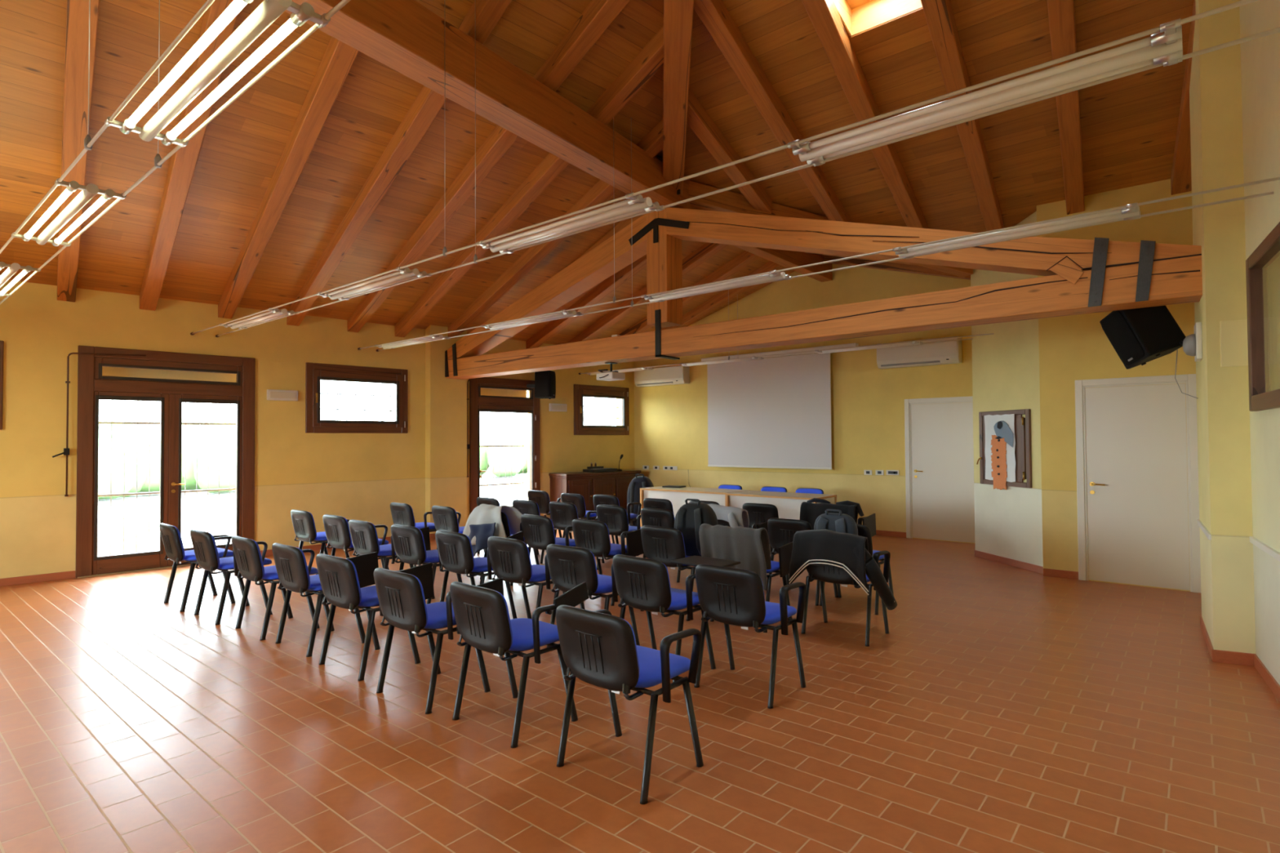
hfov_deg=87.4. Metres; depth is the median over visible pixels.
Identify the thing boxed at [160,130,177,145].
socket
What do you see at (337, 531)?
chair
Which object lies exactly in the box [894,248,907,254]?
socket
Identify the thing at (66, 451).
rod
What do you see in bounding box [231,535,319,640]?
chair
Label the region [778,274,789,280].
socket
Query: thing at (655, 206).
socket
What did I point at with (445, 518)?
chair
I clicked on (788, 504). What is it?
desk
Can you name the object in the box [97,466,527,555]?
ground
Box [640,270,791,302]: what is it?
fluorescent fixture
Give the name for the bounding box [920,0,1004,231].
rafter
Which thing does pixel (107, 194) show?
socket
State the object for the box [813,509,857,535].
backpack
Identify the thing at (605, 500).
chair
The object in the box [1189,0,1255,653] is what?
pillar
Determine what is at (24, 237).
socket
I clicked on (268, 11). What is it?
fluorescent fixture
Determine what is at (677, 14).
beam
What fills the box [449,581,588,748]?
chair
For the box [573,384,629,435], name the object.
window
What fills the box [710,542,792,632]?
chair
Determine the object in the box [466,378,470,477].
rod
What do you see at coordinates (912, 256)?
socket
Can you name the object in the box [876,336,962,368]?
air conditioner
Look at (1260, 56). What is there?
wall
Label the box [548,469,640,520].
sideboard
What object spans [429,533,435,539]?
baseboard
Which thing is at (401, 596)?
chair
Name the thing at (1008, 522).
wall
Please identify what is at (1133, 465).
door
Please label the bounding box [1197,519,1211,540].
trim
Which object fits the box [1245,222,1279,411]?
window
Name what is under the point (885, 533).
baseboard
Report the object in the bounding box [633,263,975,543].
wall
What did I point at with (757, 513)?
chair
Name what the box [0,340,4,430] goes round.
window
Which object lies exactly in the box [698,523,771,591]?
jacket
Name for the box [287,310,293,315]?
socket
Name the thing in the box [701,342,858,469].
projection screen
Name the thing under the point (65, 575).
baseboard
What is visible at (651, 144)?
rafter
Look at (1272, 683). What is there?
baseboard
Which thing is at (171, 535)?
chair
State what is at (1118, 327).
grille
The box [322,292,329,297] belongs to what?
socket
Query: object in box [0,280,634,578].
wall
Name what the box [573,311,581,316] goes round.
socket
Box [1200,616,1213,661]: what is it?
baseboard
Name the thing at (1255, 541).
trim
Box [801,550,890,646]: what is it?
chair
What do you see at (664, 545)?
chair
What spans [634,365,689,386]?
air conditioner
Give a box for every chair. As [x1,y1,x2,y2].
[159,523,235,612]
[190,528,272,625]
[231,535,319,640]
[271,542,378,657]
[290,509,349,574]
[315,553,434,680]
[322,514,388,568]
[348,519,431,569]
[373,568,503,714]
[390,502,435,567]
[391,524,462,604]
[431,505,487,574]
[435,530,524,618]
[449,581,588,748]
[476,497,524,554]
[480,511,539,586]
[487,536,564,618]
[512,499,562,563]
[520,514,576,554]
[527,489,572,536]
[546,544,639,647]
[549,501,604,563]
[555,604,703,804]
[560,493,596,537]
[572,519,644,605]
[593,494,641,543]
[595,504,640,569]
[612,554,740,682]
[640,507,680,582]
[640,525,696,621]
[643,497,675,518]
[688,500,719,505]
[693,564,806,708]
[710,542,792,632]
[717,520,769,580]
[718,484,742,489]
[742,502,778,528]
[760,486,786,492]
[767,518,838,605]
[795,488,823,493]
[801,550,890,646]
[808,513,875,575]
[819,524,893,614]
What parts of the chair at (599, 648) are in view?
leg, armrest, leg, backrest, leg, frame, seat, armrest, leg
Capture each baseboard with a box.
[0,570,75,586]
[260,536,391,556]
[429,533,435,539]
[875,529,906,537]
[974,550,1043,573]
[1043,568,1078,579]
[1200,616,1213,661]
[1211,648,1253,666]
[1253,653,1279,702]
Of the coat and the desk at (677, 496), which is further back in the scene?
the desk at (677, 496)
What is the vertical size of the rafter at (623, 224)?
1.589 m
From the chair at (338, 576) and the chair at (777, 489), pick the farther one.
the chair at (777, 489)
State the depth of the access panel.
4.64 m
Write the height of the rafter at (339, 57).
2.840 m
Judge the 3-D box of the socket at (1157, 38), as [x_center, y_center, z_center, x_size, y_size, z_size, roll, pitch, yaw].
[1.861,-1.380,2.366,0.085,0.041,0.042,-1,-2,40]
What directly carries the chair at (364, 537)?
on the floor
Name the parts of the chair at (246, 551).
leg, backrest, leg, frame, leg, seat, armrest, leg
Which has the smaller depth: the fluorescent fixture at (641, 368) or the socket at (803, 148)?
the socket at (803, 148)
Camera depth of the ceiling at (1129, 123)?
6.48 m
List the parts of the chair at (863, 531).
leg, leg, leg, seat, frame, leg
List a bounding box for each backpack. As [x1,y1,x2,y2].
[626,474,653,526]
[674,498,717,556]
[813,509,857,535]
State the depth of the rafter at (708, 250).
11.46 m
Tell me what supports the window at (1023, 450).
in the wall at (1008, 522)
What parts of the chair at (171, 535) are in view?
leg, backrest, leg, frame, seat, leg, armrest, leg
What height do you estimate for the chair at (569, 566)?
0.804 m
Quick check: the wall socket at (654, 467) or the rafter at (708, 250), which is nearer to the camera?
the rafter at (708, 250)
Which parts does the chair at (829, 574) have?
leg, leg, frame, leg, armrest, leg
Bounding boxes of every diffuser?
[270,391,296,399]
[551,404,566,409]
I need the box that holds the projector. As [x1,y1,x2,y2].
[596,362,625,381]
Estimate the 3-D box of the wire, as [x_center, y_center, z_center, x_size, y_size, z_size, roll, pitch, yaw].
[4.427,-0.426,5.446,0.174,0.404,0.069,0,-1,-5]
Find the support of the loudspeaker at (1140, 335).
attached to the pillar
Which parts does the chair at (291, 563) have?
leg, backrest, leg, seat, frame, leg, leg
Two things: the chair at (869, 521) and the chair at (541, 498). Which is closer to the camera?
the chair at (869, 521)
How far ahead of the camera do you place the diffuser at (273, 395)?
9.40 m
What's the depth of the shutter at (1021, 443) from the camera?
8.00 m
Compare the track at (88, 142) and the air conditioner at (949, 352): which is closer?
the track at (88, 142)
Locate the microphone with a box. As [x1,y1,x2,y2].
[617,454,623,471]
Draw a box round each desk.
[640,486,750,527]
[724,490,836,519]
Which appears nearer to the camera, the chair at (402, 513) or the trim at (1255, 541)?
the trim at (1255, 541)
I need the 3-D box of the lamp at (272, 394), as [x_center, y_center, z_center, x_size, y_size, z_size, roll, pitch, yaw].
[-5.027,-0.440,9.418,0.400,0.150,0.058,1,-2,-44]
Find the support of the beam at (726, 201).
attached to the ceiling
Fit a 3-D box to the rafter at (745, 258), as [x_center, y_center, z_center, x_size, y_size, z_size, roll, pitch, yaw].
[0.626,-2.185,11.976,0.165,1.540,4.469,1,-2,-42]
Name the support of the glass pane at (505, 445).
attached to the door at (486, 394)
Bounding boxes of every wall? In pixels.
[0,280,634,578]
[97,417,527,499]
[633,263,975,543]
[970,210,1043,566]
[1036,178,1195,591]
[1239,0,1279,685]
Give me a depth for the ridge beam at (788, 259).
10.54 m
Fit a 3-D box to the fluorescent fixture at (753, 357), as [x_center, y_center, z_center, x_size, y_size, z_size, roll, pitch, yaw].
[1.359,-1.094,11.259,1.480,0.056,0.306,-1,-2,40]
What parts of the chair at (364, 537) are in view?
backrest, leg, seat, frame, armrest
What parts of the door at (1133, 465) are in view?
handle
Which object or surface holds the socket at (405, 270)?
attached to the fluorescent fixture at (403, 274)
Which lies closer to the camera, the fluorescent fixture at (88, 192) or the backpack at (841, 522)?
the fluorescent fixture at (88, 192)
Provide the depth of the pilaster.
10.98 m
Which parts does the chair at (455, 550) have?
leg, backrest, leg, seat, frame, leg, armrest, leg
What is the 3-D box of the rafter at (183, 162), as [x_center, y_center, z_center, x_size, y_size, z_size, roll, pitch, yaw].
[-3.023,-3.088,4.863,0.165,3.099,9.586,1,-2,-42]
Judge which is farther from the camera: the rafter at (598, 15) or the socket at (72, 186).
the rafter at (598, 15)
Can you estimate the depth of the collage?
8.34 m
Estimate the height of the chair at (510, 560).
0.804 m
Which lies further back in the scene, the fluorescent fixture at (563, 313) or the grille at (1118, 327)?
the fluorescent fixture at (563, 313)
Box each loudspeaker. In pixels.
[526,370,555,399]
[1099,305,1186,368]
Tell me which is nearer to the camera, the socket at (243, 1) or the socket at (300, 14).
the socket at (243, 1)
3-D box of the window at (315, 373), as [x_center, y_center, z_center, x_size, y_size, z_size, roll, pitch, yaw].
[-4.354,-0.406,10.267,1.530,1.018,0.403,1,-2,-44]
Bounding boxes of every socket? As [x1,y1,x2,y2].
[0,262,5,268]
[22,232,31,241]
[23,265,32,272]
[52,238,62,246]
[66,180,79,192]
[102,188,115,199]
[119,118,135,133]
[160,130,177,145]
[242,0,253,3]
[271,308,279,312]
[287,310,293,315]
[289,2,314,26]
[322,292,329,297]
[400,267,409,274]
[417,271,426,277]
[481,240,493,248]
[499,248,510,253]
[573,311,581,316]
[627,194,643,204]
[642,465,648,469]
[644,201,659,212]
[653,466,659,470]
[662,466,677,470]
[769,271,781,277]
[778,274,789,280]
[791,141,812,155]
[806,155,825,164]
[863,470,871,475]
[875,470,884,475]
[886,470,898,475]
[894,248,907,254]
[902,255,915,258]
[1121,205,1138,214]
[1124,210,1140,220]
[1151,25,1182,46]
[1153,49,1182,65]
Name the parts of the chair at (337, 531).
leg, backrest, seat, armrest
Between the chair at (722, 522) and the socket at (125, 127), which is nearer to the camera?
the socket at (125, 127)
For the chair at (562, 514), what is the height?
0.804 m
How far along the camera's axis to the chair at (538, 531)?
6.92 m
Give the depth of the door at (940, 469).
10.27 m
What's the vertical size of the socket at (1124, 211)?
0.041 m
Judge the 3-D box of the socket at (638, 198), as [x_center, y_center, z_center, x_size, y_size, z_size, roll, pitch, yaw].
[-0.028,-1.335,3.942,0.085,0.041,0.042,-1,-2,40]
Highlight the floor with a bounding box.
[0,524,1279,852]
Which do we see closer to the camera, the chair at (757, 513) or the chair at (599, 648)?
the chair at (599, 648)
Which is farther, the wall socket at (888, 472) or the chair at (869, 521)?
the wall socket at (888, 472)
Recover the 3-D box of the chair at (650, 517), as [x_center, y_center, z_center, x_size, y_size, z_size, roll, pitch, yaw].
[0.359,1.326,7.699,0.592,0.804,0.584,-1,-2,40]
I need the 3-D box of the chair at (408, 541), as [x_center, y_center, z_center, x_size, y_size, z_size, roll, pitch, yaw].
[-1.994,1.313,6.342,0.592,0.804,0.584,-1,-2,38]
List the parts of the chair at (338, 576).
leg, backrest, leg, frame, seat, leg, armrest, leg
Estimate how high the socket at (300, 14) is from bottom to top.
0.041 m
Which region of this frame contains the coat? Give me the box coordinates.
[799,497,863,529]
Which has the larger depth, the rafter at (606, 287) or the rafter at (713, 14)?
the rafter at (606, 287)
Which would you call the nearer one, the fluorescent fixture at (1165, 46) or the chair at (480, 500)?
the fluorescent fixture at (1165, 46)
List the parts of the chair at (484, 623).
leg, backrest, leg, leg, frame, seat, armrest, leg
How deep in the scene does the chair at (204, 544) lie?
5.90 m
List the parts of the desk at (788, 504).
frame, modesty panel, panel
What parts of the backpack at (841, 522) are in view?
carry handle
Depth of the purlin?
5.56 m
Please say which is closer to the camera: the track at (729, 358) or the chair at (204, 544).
the chair at (204, 544)
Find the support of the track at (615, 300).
hanging from the ceiling at (242, 148)
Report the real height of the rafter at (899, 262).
0.929 m
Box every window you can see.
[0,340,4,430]
[305,362,408,433]
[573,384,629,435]
[833,0,922,35]
[976,408,1032,488]
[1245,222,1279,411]
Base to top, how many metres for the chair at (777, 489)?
0.804 m
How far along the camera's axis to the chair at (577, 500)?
9.69 m
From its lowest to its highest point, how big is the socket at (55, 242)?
0.041 m
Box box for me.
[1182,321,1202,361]
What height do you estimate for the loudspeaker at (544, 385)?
0.514 m
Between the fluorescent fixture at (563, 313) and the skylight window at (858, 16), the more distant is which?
the fluorescent fixture at (563, 313)
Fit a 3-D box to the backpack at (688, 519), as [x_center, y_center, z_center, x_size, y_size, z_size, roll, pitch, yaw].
[0.503,0.924,6.130,0.406,0.528,0.245,-1,-1,34]
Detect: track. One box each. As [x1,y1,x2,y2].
[0,0,350,304]
[190,0,1279,337]
[357,117,1279,351]
[578,300,993,375]
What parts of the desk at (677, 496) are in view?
frame, modesty panel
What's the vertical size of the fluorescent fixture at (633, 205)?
0.056 m
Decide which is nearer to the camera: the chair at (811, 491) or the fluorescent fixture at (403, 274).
the fluorescent fixture at (403, 274)
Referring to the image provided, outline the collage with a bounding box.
[984,413,1015,489]
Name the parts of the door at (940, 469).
handle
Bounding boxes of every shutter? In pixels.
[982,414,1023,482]
[1017,417,1026,479]
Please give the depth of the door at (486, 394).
12.01 m
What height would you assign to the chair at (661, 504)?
0.804 m
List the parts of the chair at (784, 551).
leg, seat, frame, leg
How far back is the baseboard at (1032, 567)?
8.22 m
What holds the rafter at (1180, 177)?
attached to the ceiling at (1129, 123)
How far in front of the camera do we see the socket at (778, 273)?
5.72 m
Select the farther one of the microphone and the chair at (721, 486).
the microphone
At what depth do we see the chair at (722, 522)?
7.00 m
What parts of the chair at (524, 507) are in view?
leg, leg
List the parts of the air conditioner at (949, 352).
panel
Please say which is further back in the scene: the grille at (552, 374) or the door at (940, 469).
the grille at (552, 374)
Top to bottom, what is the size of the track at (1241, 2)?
2.156 m
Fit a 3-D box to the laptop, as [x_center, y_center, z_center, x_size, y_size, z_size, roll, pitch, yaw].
[0.592,1.042,11.606,0.340,0.024,0.240,-1,-1,31]
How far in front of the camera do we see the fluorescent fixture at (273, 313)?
7.58 m
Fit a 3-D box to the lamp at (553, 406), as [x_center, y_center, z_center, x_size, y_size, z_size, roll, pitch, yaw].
[-1.564,-0.362,12.799,0.400,0.150,0.058,1,-2,-44]
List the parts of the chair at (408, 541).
leg, backrest, frame, seat, leg, leg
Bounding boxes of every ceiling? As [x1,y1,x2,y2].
[0,0,794,344]
[684,0,1193,232]
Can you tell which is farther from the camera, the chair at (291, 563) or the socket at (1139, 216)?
the chair at (291, 563)
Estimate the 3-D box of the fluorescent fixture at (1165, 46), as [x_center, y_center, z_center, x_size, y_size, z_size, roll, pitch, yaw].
[1.375,-1.366,2.872,1.480,0.056,0.306,-1,-2,40]
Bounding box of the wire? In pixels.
[1174,348,1197,398]
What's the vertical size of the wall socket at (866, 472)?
0.080 m
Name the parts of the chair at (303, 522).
leg, backrest, leg, frame, seat, leg, leg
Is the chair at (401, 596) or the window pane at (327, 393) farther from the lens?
the window pane at (327, 393)
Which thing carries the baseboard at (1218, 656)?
attached to the pillar
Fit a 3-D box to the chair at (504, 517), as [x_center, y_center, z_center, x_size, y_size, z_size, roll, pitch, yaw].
[-1.465,1.335,7.593,0.592,0.804,0.584,-1,-2,40]
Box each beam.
[662,0,693,195]
[688,180,973,277]
[689,204,832,282]
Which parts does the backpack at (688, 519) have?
carry handle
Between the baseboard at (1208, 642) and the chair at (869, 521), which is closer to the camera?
the baseboard at (1208, 642)
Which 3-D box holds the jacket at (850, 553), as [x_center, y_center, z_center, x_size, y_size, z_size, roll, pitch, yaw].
[1.552,1.108,5.182,0.809,0.610,0.327,-1,-1,22]
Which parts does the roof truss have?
peak plate, king post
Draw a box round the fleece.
[707,503,749,527]
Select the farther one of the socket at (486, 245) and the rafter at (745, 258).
the rafter at (745, 258)
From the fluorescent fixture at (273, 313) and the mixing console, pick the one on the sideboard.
the mixing console
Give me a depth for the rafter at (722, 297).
12.14 m
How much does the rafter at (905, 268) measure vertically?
0.923 m
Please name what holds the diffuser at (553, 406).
attached to the lamp at (553, 406)
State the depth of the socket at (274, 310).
7.16 m
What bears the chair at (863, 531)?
on the floor
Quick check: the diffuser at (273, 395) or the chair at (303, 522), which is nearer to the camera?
the chair at (303, 522)
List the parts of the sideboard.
door, door panel, cornice, door, door panel, door panel, door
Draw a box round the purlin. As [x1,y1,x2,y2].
[284,0,689,208]
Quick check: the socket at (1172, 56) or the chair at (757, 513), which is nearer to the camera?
the socket at (1172, 56)
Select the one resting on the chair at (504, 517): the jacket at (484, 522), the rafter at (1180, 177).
the jacket at (484, 522)
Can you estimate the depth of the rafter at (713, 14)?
6.49 m
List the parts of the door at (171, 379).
transom sash, handle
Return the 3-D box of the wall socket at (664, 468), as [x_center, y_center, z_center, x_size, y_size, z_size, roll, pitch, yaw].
[0.617,0.846,13.598,0.354,0.074,0.015,-1,-2,40]
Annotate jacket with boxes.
[462,503,524,556]
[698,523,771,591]
[788,529,897,610]
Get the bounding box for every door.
[75,345,255,577]
[469,377,540,515]
[904,395,974,542]
[1075,373,1200,593]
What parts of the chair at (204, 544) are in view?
leg, backrest, leg, armrest, frame, leg, seat, armrest, leg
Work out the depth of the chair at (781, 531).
6.50 m
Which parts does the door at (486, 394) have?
transom sash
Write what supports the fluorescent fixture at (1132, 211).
attached to the track at (615, 300)
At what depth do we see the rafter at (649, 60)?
7.69 m
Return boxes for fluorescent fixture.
[0,262,40,297]
[11,177,126,246]
[104,0,330,146]
[218,307,298,328]
[316,266,431,300]
[374,334,450,348]
[475,192,664,253]
[480,309,582,330]
[585,366,653,375]
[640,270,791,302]
[680,355,764,366]
[786,17,1182,166]
[814,340,923,354]
[893,202,1140,258]
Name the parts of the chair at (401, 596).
leg, backrest, leg, leg, frame, seat, armrest, leg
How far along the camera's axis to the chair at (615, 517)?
7.91 m
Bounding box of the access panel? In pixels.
[1219,319,1248,367]
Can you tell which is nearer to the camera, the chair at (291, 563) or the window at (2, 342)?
the chair at (291, 563)
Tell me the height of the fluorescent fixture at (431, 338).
0.056 m
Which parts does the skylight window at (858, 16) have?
sash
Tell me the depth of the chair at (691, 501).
8.39 m
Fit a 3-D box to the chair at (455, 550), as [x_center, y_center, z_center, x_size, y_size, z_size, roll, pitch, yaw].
[-1.435,1.300,5.888,0.601,0.804,0.584,-1,-2,40]
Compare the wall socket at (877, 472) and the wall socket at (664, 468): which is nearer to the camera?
the wall socket at (877, 472)
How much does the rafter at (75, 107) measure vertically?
3.339 m
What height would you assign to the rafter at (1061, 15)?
2.420 m
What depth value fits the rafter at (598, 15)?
7.00 m
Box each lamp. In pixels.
[266,389,297,400]
[549,403,567,411]
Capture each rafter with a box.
[57,0,99,302]
[139,0,238,311]
[217,36,359,319]
[286,0,511,326]
[347,0,629,332]
[394,26,663,337]
[448,119,662,337]
[525,254,646,348]
[567,242,728,342]
[573,214,643,262]
[619,250,759,335]
[661,261,783,329]
[686,88,772,213]
[693,0,852,222]
[801,0,928,228]
[804,252,915,265]
[822,254,970,279]
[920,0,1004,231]
[1046,0,1084,214]
[1170,0,1195,195]
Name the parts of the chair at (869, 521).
armrest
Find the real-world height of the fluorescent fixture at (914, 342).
0.056 m
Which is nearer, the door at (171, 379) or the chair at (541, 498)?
the door at (171, 379)
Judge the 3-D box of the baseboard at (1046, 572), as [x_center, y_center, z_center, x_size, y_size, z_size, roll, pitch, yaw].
[4.715,1.652,7.501,0.342,0.085,0.022,-1,-2,40]
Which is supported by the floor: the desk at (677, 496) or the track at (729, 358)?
the desk at (677, 496)
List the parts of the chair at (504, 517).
leg, leg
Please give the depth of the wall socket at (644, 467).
14.01 m
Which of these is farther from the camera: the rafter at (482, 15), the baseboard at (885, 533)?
the baseboard at (885, 533)
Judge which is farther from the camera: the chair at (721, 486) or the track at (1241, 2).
the chair at (721, 486)
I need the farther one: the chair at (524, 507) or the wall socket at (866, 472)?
the wall socket at (866, 472)
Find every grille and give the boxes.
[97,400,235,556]
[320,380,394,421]
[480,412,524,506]
[549,371,555,396]
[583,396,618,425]
[1101,310,1144,365]
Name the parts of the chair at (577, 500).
seat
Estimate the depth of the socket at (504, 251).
4.94 m
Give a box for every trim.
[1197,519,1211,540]
[1249,536,1279,561]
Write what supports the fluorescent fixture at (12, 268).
attached to the track at (88, 142)
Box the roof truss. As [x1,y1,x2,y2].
[444,189,1202,379]
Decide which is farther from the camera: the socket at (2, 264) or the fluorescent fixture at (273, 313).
the fluorescent fixture at (273, 313)
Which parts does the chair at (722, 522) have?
armrest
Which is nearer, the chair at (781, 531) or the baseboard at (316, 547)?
the chair at (781, 531)
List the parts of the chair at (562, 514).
armrest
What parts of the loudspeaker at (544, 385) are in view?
wall arm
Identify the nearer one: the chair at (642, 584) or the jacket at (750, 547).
the chair at (642, 584)
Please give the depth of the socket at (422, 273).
5.64 m
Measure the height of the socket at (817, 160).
0.041 m
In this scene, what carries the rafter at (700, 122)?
attached to the ceiling at (1129, 123)
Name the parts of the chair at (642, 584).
leg, leg, frame, backrest, leg, seat, armrest, leg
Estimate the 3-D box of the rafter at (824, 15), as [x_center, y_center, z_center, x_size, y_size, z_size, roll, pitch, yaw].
[2.019,-3.209,6.284,0.165,1.783,5.964,-1,-1,35]
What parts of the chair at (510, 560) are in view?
leg, backrest, leg, seat, frame, armrest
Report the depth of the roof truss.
6.81 m
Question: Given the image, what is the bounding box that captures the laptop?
[662,484,685,488]
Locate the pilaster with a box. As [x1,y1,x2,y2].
[425,324,466,533]
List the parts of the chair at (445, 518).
backrest, armrest, seat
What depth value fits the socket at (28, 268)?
5.39 m
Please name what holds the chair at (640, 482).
on the floor
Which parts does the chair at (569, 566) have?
leg, leg, backrest, seat, frame, leg, armrest, leg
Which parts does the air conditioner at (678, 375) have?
panel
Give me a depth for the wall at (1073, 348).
7.43 m
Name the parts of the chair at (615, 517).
leg, seat, armrest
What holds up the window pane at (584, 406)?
attached to the window at (580, 391)
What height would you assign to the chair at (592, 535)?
0.804 m
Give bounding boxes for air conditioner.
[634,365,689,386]
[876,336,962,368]
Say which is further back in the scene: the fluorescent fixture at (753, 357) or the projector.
the fluorescent fixture at (753, 357)
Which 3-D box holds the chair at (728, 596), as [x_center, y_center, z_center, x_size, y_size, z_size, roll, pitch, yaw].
[0.699,1.253,4.231,0.592,0.804,0.584,-1,-2,40]
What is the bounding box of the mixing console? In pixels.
[582,466,617,472]
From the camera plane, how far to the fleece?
6.89 m
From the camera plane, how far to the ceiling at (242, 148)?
6.67 m
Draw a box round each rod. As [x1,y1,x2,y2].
[52,352,146,496]
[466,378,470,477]
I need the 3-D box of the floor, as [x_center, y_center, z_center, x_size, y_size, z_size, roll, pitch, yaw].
[-0.881,1.742,5.139,14.000,0.120,17.200,-1,-2,40]
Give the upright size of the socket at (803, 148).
0.041 m
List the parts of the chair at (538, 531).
seat, armrest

